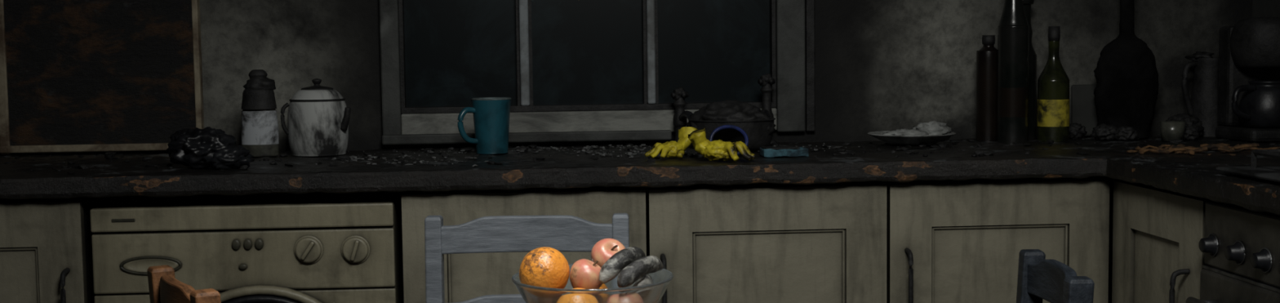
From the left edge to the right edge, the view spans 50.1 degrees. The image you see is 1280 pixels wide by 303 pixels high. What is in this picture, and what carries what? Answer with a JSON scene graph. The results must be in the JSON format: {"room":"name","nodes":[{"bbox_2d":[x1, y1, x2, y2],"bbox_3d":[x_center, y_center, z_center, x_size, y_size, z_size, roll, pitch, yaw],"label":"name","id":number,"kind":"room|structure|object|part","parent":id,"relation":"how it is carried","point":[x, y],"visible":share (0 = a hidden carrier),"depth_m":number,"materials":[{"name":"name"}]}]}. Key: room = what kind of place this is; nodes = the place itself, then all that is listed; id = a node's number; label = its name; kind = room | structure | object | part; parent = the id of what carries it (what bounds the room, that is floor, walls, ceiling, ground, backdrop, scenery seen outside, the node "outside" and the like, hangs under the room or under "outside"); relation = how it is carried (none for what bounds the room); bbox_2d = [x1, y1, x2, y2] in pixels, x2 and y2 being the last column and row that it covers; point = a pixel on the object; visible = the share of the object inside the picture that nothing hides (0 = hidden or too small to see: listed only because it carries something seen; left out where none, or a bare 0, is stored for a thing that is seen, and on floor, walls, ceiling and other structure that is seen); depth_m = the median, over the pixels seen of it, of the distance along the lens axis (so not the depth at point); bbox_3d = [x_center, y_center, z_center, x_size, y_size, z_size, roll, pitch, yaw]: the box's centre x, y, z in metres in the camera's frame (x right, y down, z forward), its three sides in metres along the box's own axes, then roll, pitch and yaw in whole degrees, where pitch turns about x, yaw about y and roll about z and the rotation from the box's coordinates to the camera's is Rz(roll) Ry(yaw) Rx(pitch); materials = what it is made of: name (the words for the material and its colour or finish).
{"room":"kitchen","nodes":[
{"label":"kitchen","id":0,"kind":"room"},
{"bbox_2d":[0,0,1252,302],"bbox_3d":[-0.452,-0.313,3.389,4.220,2.400,0.120,-1,4,-4],"label":"wall","id":1,"kind":"structure","parent":0,"point":[880,64],"depth_m":3.41,"materials":[{"name":"paint"}]},
{"bbox_2d":[0,0,204,154],"bbox_3d":[-1.287,-0.365,3.242,0.470,0.735,0.033,-1,4,-4],"label":"notice board","id":2,"kind":"object","parent":1,"relation":"attached to","point":[76,75],"visible":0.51,"depth_m":3.25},
{"bbox_2d":[519,0,529,106],"bbox_3d":[-0.289,-0.489,3.371,0.022,0.750,0.115,-1,4,-4],"label":"mullion","id":3,"kind":"object","parent":1,"relation":"attached to","point":[523,4],"visible":0.98,"depth_m":3.33,"materials":[{"name":"paint"}]},
{"bbox_2d":[404,0,769,106],"bbox_3d":[-0.128,-0.492,3.375,0.930,0.770,0.010,-1,4,-4],"label":"glass","id":4,"kind":"object","parent":1,"relation":"attached to","point":[457,51],"visible":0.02,"depth_m":3.39,"materials":[{"name":"black glass"}]},
{"bbox_2d":[398,0,776,107],"bbox_3d":[-0.130,-0.493,3.388,0.921,0.750,0.105,-1,4,-4],"label":"sash edges","id":5,"kind":"object","parent":1,"relation":"attached to","point":[401,2],"visible":0.67,"depth_m":3.36,"materials":[{"name":"grey wood"}]},
{"bbox_2d":[400,107,777,134],"bbox_3d":[-0.124,-0.076,3.411,0.921,0.055,0.120,-1,4,-4],"label":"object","id":6,"kind":"object","parent":1,"relation":"attached to","point":[615,120],"visible":0.62,"depth_m":3.35,"materials":[{"name":"paint"}]},
{"bbox_2d":[400,101,776,114],"bbox_3d":[-0.125,-0.111,3.411,0.921,0.015,0.115,-1,4,-4],"label":"seal","id":7,"kind":"object","parent":6,"relation":"on","point":[660,106],"visible":0.66,"depth_m":3.35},
{"bbox_2d":[378,0,805,134],"bbox_3d":[-0.116,-0.480,3.380,1.037,0.874,0.125,-1,4,-4],"label":"frame","id":8,"kind":"object","parent":1,"relation":"attached to","point":[790,59],"visible":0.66,"depth_m":3.37,"materials":[{"name":"paint"}]},
{"bbox_2d":[645,0,655,103],"bbox_3d":[0.020,-0.495,3.394,0.020,0.750,0.115,-1,4,-4],"label":"mullion","id":9,"kind":"object","parent":1,"relation":"attached to","point":[651,45],"visible":0.76,"depth_m":3.36,"materials":[{"name":"paint"}]},
{"bbox_2d":[804,0,815,131],"bbox_3d":[0.418,-0.486,3.372,0.022,0.874,0.020,-1,4,-4],"label":"strip","id":10,"kind":"object","parent":1,"relation":"attached to","point":[809,4],"visible":1,"depth_m":3.38,"materials":[{"name":"grey wood"}]},
{"bbox_2d":[1252,0,1279,17],"bbox_3d":[1.771,-0.188,1.346,0.100,2.400,4.300,-1,4,-4],"label":"wall","id":11,"kind":"structure","parent":0,"point":[1260,8],"depth_m":3.42,"materials":[{"name":"grey paint"}]},
{"bbox_3d":[-0.268,1.095,1.294,4.220,0.100,4.520,-1,4,-4],"label":"floor","id":12,"kind":"structure","parent":0,"visible":0},
{"bbox_2d":[146,264,221,302],"bbox_3d":[-0.576,0.583,2.160,0.321,0.800,0.300,-3,5,-32],"label":"dining chair","id":13,"kind":"object","parent":12,"relation":"on","point":[163,286],"visible":1,"depth_m":2.04,"materials":[{"name":"orange wood"}]},
{"bbox_3d":[-0.756,0.582,2.204,0.063,0.800,0.034,-3,5,-32],"label":"post","id":14,"kind":"part","parent":13,"relation":"part of","materials":[{"name":"orange wood"}]},
{"bbox_3d":[-0.694,0.226,2.061,0.033,0.065,0.240,-3,5,-32],"label":"rail","id":15,"kind":"part","parent":13,"relation":"part of","materials":[{"name":"orange wood"}]},
{"bbox_3d":[-0.614,0.597,1.979,0.063,0.800,0.034,-3,5,-32],"label":"post","id":16,"kind":"part","parent":13,"relation":"part of","materials":[{"name":"orange wood"}]},
{"bbox_2d":[89,191,404,302],"bbox_3d":[-0.808,0.495,3.030,0.600,0.850,0.578,-1,4,-4],"label":"washing machine","id":17,"kind":"object","parent":12,"relation":"on","point":[315,246],"visible":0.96,"depth_m":2.74,"materials":[{"name":"metal"}]},
{"bbox_3d":[-0.973,0.227,2.723,0.110,0.028,0.004,-1,4,-4],"label":"drawer pull","id":18,"kind":"part","parent":17,"relation":"part of","materials":[{"name":"ceramic"}]},
{"bbox_3d":[-0.787,0.565,2.772,0.594,0.569,0.011,-1,4,-4],"label":"panel","id":19,"kind":"part","parent":17,"relation":"part of","materials":[{"name":"metal"}]},
{"bbox_2d":[424,213,629,302],"bbox_3d":[-0.198,0.543,2.358,0.366,0.840,0.329,-1,4,0],"label":"dining chair","id":20,"kind":"object","parent":12,"relation":"on","point":[562,233],"visible":0.77,"depth_m":2.46,"materials":[{"name":"wood"}]},
{"bbox_3d":[-0.366,0.535,2.494,0.030,0.840,0.059,-1,4,0],"label":"post","id":21,"kind":"part","parent":20,"relation":"part of","materials":[{"name":"wood"}]},
{"bbox_3d":[-0.201,0.286,2.475,0.314,0.054,0.033,-1,4,0],"label":"rail","id":22,"kind":"part","parent":20,"relation":"part of","materials":[{"name":"wood"}]},
{"bbox_3d":[-0.203,0.149,2.469,0.314,0.065,0.033,-1,4,0],"label":"rail","id":23,"kind":"part","parent":20,"relation":"part of","materials":[{"name":"wood"}]},
{"bbox_3d":[-0.030,0.531,2.492,0.030,0.840,0.059,-1,4,0],"label":"post","id":24,"kind":"part","parent":20,"relation":"part of","materials":[{"name":"wood"}]},
{"bbox_2d":[0,129,1279,215],"bbox_3d":[-0.363,0.076,2.254,4.017,0.082,2.196,-1,4,-4],"label":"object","id":25,"kind":"structure","parent":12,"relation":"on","point":[1196,175],"depth_m":2.78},
{"bbox_2d":[0,195,123,302],"bbox_3d":[-1.369,0.505,2.989,0.494,0.850,0.616,-1,4,-4],"label":"base cabinet","id":26,"kind":"object","parent":25,"relation":"attached to","point":[46,244],"depth_m":2.71,"materials":[{"name":"beige wood"}]},
{"bbox_2d":[165,126,254,168],"bbox_3d":[-0.891,-0.009,2.836,0.182,0.083,0.146,-1,4,-4],"label":"crumpled bag","id":27,"kind":"object","parent":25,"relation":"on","point":[208,147],"visible":1,"depth_m":2.80,"materials":[{"name":"black plastic"}]},
{"bbox_2d":[240,69,279,157],"bbox_3d":[-0.866,-0.087,3.112,0.076,0.198,0.068,2,5,28],"label":"thermos","id":28,"kind":"object","parent":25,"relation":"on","point":[259,123],"visible":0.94,"depth_m":3.09,"materials":[{"name":"white plastic"}]},
{"bbox_2d":[280,78,351,156],"bbox_3d":[-0.747,-0.080,3.140,0.152,0.175,0.136,-2,5,-22],"label":"lidded jar","id":29,"kind":"object","parent":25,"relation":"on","point":[318,116],"visible":1,"depth_m":3.09,"materials":[{"name":"white ceramic"}]},
{"bbox_3d":[-0.739,-0.081,3.143,0.161,0.081,0.126,-1,4,-4],"label":"handle and spout","id":30,"kind":"part","parent":29,"relation":"part of","materials":[{"name":"white ceramic"}]},
{"bbox_3d":[-0.741,-0.154,3.137,0.072,0.026,0.072,-1,4,-4],"label":"lid","id":31,"kind":"part","parent":29,"relation":"part of","materials":[{"name":"grey ceramic"}]},
{"bbox_2d":[457,97,511,154],"bbox_3d":[-0.354,-0.059,3.128,0.122,0.126,0.093,-1,4,-4],"label":"coffee mug","id":32,"kind":"object","parent":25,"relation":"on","point":[491,114],"visible":1,"depth_m":3.10,"materials":[{"name":"teal ceramic"}]},
{"bbox_3d":[-0.390,-0.058,3.099,0.049,0.085,0.013,-3,5,-31],"label":"handle","id":33,"kind":"part","parent":32,"relation":"part of","materials":[{"name":"teal ceramic"}]},
{"bbox_2d":[401,186,646,302],"bbox_3d":[-0.251,0.484,3.091,0.493,0.850,0.580,-1,4,-4],"label":"base cabinet","id":34,"kind":"object","parent":25,"relation":"attached to","point":[467,276],"depth_m":2.78,"materials":[{"name":"beige wood"}]},
{"bbox_3d":[-0.273,-0.034,3.333,0.702,0.024,0.020,-1,4,-4],"label":"apron","id":35,"kind":"part","parent":25,"relation":"part of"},
{"bbox_2d":[315,142,860,166],"bbox_3d":[-0.047,0.003,3.062,1.321,0.009,0.562,-1,4,-4],"label":"flakes","id":36,"kind":"object","parent":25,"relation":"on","point":[353,158],"visible":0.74,"depth_m":3.09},
{"bbox_2d":[0,135,1279,215],"bbox_3d":[-0.363,0.092,2.255,4.018,0.050,2.198,-1,4,-4],"label":"countertop","id":37,"kind":"structure","parent":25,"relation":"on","point":[1196,175],"depth_m":2.78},
{"bbox_2d":[1215,149,1279,182],"bbox_3d":[1.322,0.031,2.162,0.560,0.040,0.580,-1,4,-4],"label":"gas hob","id":38,"kind":"object","parent":37,"relation":"in","point":[1272,173],"visible":1,"depth_m":2.36,"materials":[{"name":"metal"}]},
{"bbox_3d":[1.322,0.047,2.164,0.560,0.008,0.580,-1,4,-4],"label":"plate","id":39,"kind":"part","parent":38,"relation":"part of","materials":[{"name":"metal"}]},
{"bbox_2d":[3,134,1277,173],"bbox_3d":[0.020,0.000,3.094,3.042,0.018,0.531,-1,4,-4],"label":"crumbs","id":40,"kind":"object","parent":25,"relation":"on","point":[110,155],"visible":0.66,"depth_m":3.08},
{"bbox_2d":[644,126,698,158],"bbox_3d":[0.074,-0.019,2.928,0.118,0.065,0.087,-3,5,-29],"label":"glove","id":41,"kind":"object","parent":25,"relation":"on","point":[671,148],"visible":0.98,"depth_m":2.93,"materials":[{"name":"yellow rubber"}]},
{"bbox_2d":[671,87,692,142],"bbox_3d":[0.115,-0.084,3.283,0.048,0.140,0.133,-3,5,-24],"label":"tap","id":42,"kind":"object","parent":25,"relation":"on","point":[681,117],"visible":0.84,"depth_m":3.31,"materials":[{"name":"black metal"}]},
{"bbox_3d":[0.097,-0.139,3.318,0.041,0.036,0.041,0,4,12],"label":"cross handle","id":43,"kind":"part","parent":42,"relation":"part of","materials":[{"name":"grey metal"}]},
{"bbox_3d":[0.113,-0.076,3.272,0.020,0.043,0.114,-2,4,-16],"label":"spout","id":44,"kind":"part","parent":42,"relation":"part of","materials":[{"name":"metal"}]},
{"bbox_2d":[688,128,755,160],"bbox_3d":[0.171,-0.016,2.850,0.145,0.068,0.112,1,5,21],"label":"glove","id":45,"kind":"object","parent":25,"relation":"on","point":[714,150],"visible":1,"depth_m":2.82,"materials":[{"name":"yellow rubber"}]},
{"bbox_2d":[708,124,748,155],"bbox_3d":[0.182,-0.025,2.961,0.090,0.069,0.082,-2,4,-15],"label":"cup","id":46,"kind":"object","parent":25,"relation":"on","point":[731,133],"visible":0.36,"depth_m":2.96,"materials":[{"name":"blue ceramic"}]},
{"bbox_2d":[686,99,776,150],"bbox_3d":[0.209,-0.059,3.126,0.205,0.118,0.200,-1,4,-4],"label":"saucepan","id":47,"kind":"object","parent":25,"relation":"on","point":[759,128],"visible":0.66,"depth_m":3.06,"materials":[{"name":"black metal"}]},
{"bbox_2d":[644,181,886,302],"bbox_3d":[0.249,0.476,3.111,0.493,0.850,0.616,-1,4,-4],"label":"base cabinet","id":48,"kind":"object","parent":25,"relation":"attached to","point":[758,242],"depth_m":2.82,"materials":[{"name":"beige wood"}]},
{"bbox_2d":[757,73,777,143],"bbox_3d":[0.297,-0.102,3.291,0.048,0.170,0.133,0,4,16],"label":"tap","id":49,"kind":"object","parent":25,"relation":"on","point":[766,81],"visible":0.7,"depth_m":3.32,"materials":[{"name":"black metal"}]},
{"bbox_3d":[0.302,-0.079,3.281,0.020,0.043,0.114,0,4,7],"label":"spout","id":50,"kind":"part","parent":49,"relation":"part of","materials":[{"name":"black metal"}]},
{"bbox_3d":[0.308,-0.172,3.327,0.041,0.036,0.041,0,4,12],"label":"cross handle","id":51,"kind":"part","parent":49,"relation":"part of","materials":[{"name":"grey metal"}]},
{"bbox_2d":[758,146,808,157],"bbox_3d":[0.310,0.000,2.947,0.099,0.020,0.063,-1,4,-7],"label":"sponge","id":52,"kind":"object","parent":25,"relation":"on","point":[766,151],"visible":1,"depth_m":2.92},
{"bbox_2d":[867,120,955,144],"bbox_3d":[0.647,-0.043,3.252,0.211,0.056,0.207,-1,4,-4],"label":"plate","id":53,"kind":"object","parent":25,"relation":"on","point":[934,132],"visible":1,"depth_m":3.22,"materials":[{"name":"ceramic"}]},
{"bbox_3d":[0.645,-0.031,3.252,0.207,0.026,0.207,-1,4,-4],"label":"plate","id":54,"kind":"part","parent":53,"relation":"part of","materials":[{"name":"ceramic"}]},
{"bbox_2d":[975,35,997,141],"bbox_3d":[0.854,-0.152,3.355,0.059,0.264,0.059,-1,4,-4],"label":"bottle","id":55,"kind":"object","parent":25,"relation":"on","point":[986,95],"visible":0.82,"depth_m":3.33,"materials":[{"name":"brown glass"}]},
{"bbox_2d":[880,176,1109,302],"bbox_3d":[0.734,0.467,3.147,0.467,0.850,0.616,-1,4,-4],"label":"base cabinet","id":56,"kind":"object","parent":25,"relation":"attached to","point":[948,241],"depth_m":2.86,"materials":[{"name":"beige wood"}]},
{"bbox_2d":[996,0,1029,143],"bbox_3d":[0.895,-0.249,3.281,0.073,0.472,0.073,-1,4,-4],"label":"wine bottle","id":57,"kind":"object","parent":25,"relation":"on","point":[1013,28],"visible":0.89,"depth_m":3.26,"materials":[{"name":"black glass"}]},
{"bbox_2d":[1022,0,1036,140],"bbox_3d":[0.941,-0.202,3.383,0.077,0.352,0.077,-1,4,-4],"label":"wine bottle","id":58,"kind":"object","parent":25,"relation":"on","point":[1027,4],"visible":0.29,"depth_m":3.36,"materials":[{"name":"clear glass"}]},
{"bbox_2d":[1036,26,1069,142],"bbox_3d":[0.999,-0.163,3.305,0.075,0.278,0.075,-1,4,-4],"label":"wine bottle","id":59,"kind":"object","parent":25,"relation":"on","point":[1053,82],"visible":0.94,"depth_m":3.28,"materials":[{"name":"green glass"}]},
{"bbox_2d":[1071,84,1097,136],"bbox_3d":[1.184,-0.105,3.458,0.195,0.130,0.018,-1,4,-4],"label":"cutting board","id":60,"kind":"object","parent":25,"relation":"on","point":[1083,110],"visible":0.24,"depth_m":3.45,"materials":[{"name":"brown wood"}]},
{"bbox_2d":[1093,0,1158,138],"bbox_3d":[1.196,-0.234,3.364,0.158,0.402,0.121,-1,4,-4],"label":"charred flagon","id":61,"kind":"object","parent":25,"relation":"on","point":[1126,92],"visible":0.82,"depth_m":3.33,"materials":[{"name":"black glass"}]},
{"bbox_2d":[1069,113,1204,141],"bbox_3d":[1.228,-0.061,3.342,0.358,0.059,0.182,-1,4,-4],"label":"rubble","id":62,"kind":"object","parent":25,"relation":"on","point":[1193,129],"visible":0.68,"depth_m":3.29,"materials":[{"name":"grey stone"}]},
{"bbox_2d":[1111,180,1212,302],"bbox_3d":[1.290,0.493,2.719,0.636,0.850,0.392,-1,4,-4],"label":"base cabinet","id":63,"kind":"object","parent":25,"relation":"attached to","point":[1157,257],"depth_m":2.68,"materials":[{"name":"beige wood"}]},
{"bbox_2d":[1160,120,1186,141],"bbox_3d":[1.264,-0.048,3.248,0.058,0.045,0.058,-1,4,-4],"label":"drinking glass","id":64,"kind":"object","parent":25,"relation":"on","point":[1171,130],"visible":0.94,"depth_m":3.23,"materials":[{"name":"clear glass"}]},
{"bbox_2d":[1126,142,1271,155],"bbox_3d":[1.216,-0.007,2.958,0.362,0.016,0.297,-1,4,-4],"label":"wood cinders","id":65,"kind":"object","parent":25,"relation":"on","point":[1190,152],"visible":0.52,"depth_m":2.93,"materials":[{"name":"black wood"}]},
{"bbox_2d":[1181,51,1221,137],"bbox_3d":[1.410,-0.144,3.406,0.110,0.211,0.101,1,5,26],"label":"jug","id":66,"kind":"object","parent":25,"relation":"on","point":[1203,104],"visible":0.79,"depth_m":3.37,"materials":[{"name":"grey metal"}]},
{"bbox_3d":[1.384,-0.168,3.402,0.081,0.163,0.059,0,4,10],"label":"handle","id":67,"kind":"part","parent":66,"relation":"part of","materials":[{"name":"grey metal"}]},
{"bbox_2d":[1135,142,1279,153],"bbox_3d":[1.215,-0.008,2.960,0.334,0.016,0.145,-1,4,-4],"label":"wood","id":68,"kind":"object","parent":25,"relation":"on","point":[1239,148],"visible":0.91,"depth_m":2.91,"materials":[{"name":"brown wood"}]},
{"bbox_2d":[1186,200,1279,302],"bbox_3d":[1.319,0.505,2.217,0.654,0.800,0.596,-1,4,-4],"label":"built-in oven","id":69,"kind":"object","parent":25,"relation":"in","point":[1241,246],"visible":1,"depth_m":2.33,"materials":[{"name":"black metal"}]},
{"bbox_3d":[1.013,0.286,2.178,0.044,0.018,0.520,-1,4,-4],"label":"door handle","id":70,"kind":"part","parent":69,"relation":"part of","materials":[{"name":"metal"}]},
{"bbox_3d":[1.008,0.167,2.432,0.022,0.036,0.036,-1,4,-4],"label":"knob","id":71,"kind":"part","parent":69,"relation":"part of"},
{"bbox_3d":[1.015,0.173,2.341,0.022,0.036,0.036,-1,4,-4],"label":"knob","id":72,"kind":"part","parent":69,"relation":"part of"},
{"bbox_3d":[1.047,0.515,2.197,0.024,0.568,0.594,-1,4,-4],"label":"door","id":73,"kind":"part","parent":69,"relation":"part of","materials":[{"name":"black metal"}]},
{"bbox_3d":[1.047,0.168,2.171,0.016,0.115,0.594,-1,4,-4],"label":"control panel","id":74,"kind":"part","parent":69,"relation":"part of","materials":[{"name":"black metal"}]},
{"bbox_3d":[1.022,0.179,2.256,0.022,0.036,0.036,-1,4,-4],"label":"knob","id":75,"kind":"part","parent":69,"relation":"part of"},
{"bbox_2d":[1215,17,1279,142],"bbox_3d":[1.462,-0.172,3.243,0.185,0.290,0.184,-1,4,-4],"label":"coffee machine","id":76,"kind":"object","parent":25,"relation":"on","point":[1249,75],"visible":1,"depth_m":3.20,"materials":[{"name":"black plastic"}]},
{"bbox_2d":[1016,248,1094,302],"bbox_3d":[0.496,0.571,2.134,0.351,0.800,0.300,-1,4,2],"label":"dining chair","id":77,"kind":"object","parent":12,"relation":"on","point":[1040,277],"visible":1,"depth_m":2.14,"materials":[{"name":"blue wood"}]},
{"bbox_3d":[0.644,0.560,2.261,0.063,0.800,0.034,-1,4,2],"label":"post","id":78,"kind":"part","parent":77,"relation":"part of","materials":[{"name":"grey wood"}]},
{"bbox_3d":[0.640,0.206,2.102,0.033,0.065,0.240,-1,4,2],"label":"rail","id":79,"kind":"part","parent":77,"relation":"part of","materials":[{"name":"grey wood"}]},
{"bbox_3d":[0.635,0.580,1.996,0.063,0.800,0.034,-1,4,2],"label":"post","id":80,"kind":"part","parent":77,"relation":"part of","materials":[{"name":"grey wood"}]},
{"bbox_3d":[0.024,0.647,1.696,1.120,0.725,0.820,-1,4,-4],"label":"dining table","id":81,"kind":"object","parent":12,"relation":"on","visible":0},
{"bbox_2d":[511,263,673,302],"bbox_3d":[-0.068,0.221,1.999,0.236,0.082,0.236,-1,4,-4],"label":"glass fruit bowl","id":82,"kind":"object","parent":81,"relation":"on","point":[653,292],"visible":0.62,"depth_m":1.91,"materials":[{"name":"clear glass"}]},
{"bbox_2d":[519,246,569,288],"bbox_3d":[-0.139,0.175,1.991,0.073,0.072,0.074,-2,5,-21],"label":"orange","id":83,"kind":"object","parent":82,"relation":"in","point":[544,266],"visible":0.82,"depth_m":1.96,"materials":[{"name":"orange food"}]},
{"bbox_2d":[569,258,602,288],"bbox_3d":[-0.077,0.181,1.988,0.050,0.051,0.051,2,5,27],"label":"apple","id":84,"kind":"object","parent":82,"relation":"in","point":[584,273],"visible":0.75,"depth_m":1.97,"materials":[{"name":"red food"}]},
{"bbox_2d":[598,283,608,288],"bbox_3d":[-0.071,0.217,2.034,0.056,0.054,0.056,-1,4,-4],"label":"orange","id":85,"kind":"object","parent":82,"relation":"in","point":[603,286],"visible":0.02,"depth_m":2.02,"materials":[{"name":"orange food"}]},
{"bbox_2d":[591,238,625,267],"bbox_3d":[-0.046,0.157,2.035,0.055,0.055,0.056,1,5,20],"label":"apple","id":86,"kind":"object","parent":85,"relation":"on","point":[602,250],"visible":0.56,"depth_m":2.02,"materials":[{"name":"red food"}]},
{"bbox_2d":[599,246,645,283],"bbox_3d":[-0.023,0.163,1.989,0.027,0.045,0.105,3,5,38],"label":"banana","id":87,"kind":"object","parent":82,"relation":"in","point":[611,268],"visible":0.86,"depth_m":1.96,"materials":[{"name":"grey food"}]},
{"bbox_2d":[632,273,653,286],"bbox_3d":[0.004,0.198,2.024,0.028,0.033,0.067,0,4,10],"label":"banana","id":88,"kind":"object","parent":82,"relation":"in","point":[646,279],"visible":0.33,"depth_m":2.01,"materials":[{"name":"grey food"}]},
{"bbox_3d":[-0.022,0.220,1.967,0.054,0.054,0.053,-1,4,-4],"label":"apple","id":89,"kind":"object","parent":82,"relation":"in","visible":0},
{"bbox_2d":[617,255,663,287],"bbox_3d":[0.004,0.172,1.971,0.028,0.039,0.104,3,6,40],"label":"banana","id":90,"kind":"object","parent":89,"relation":"on","point":[629,274],"visible":0.94,"depth_m":1.95,"materials":[{"name":"grey food"}]}
]}

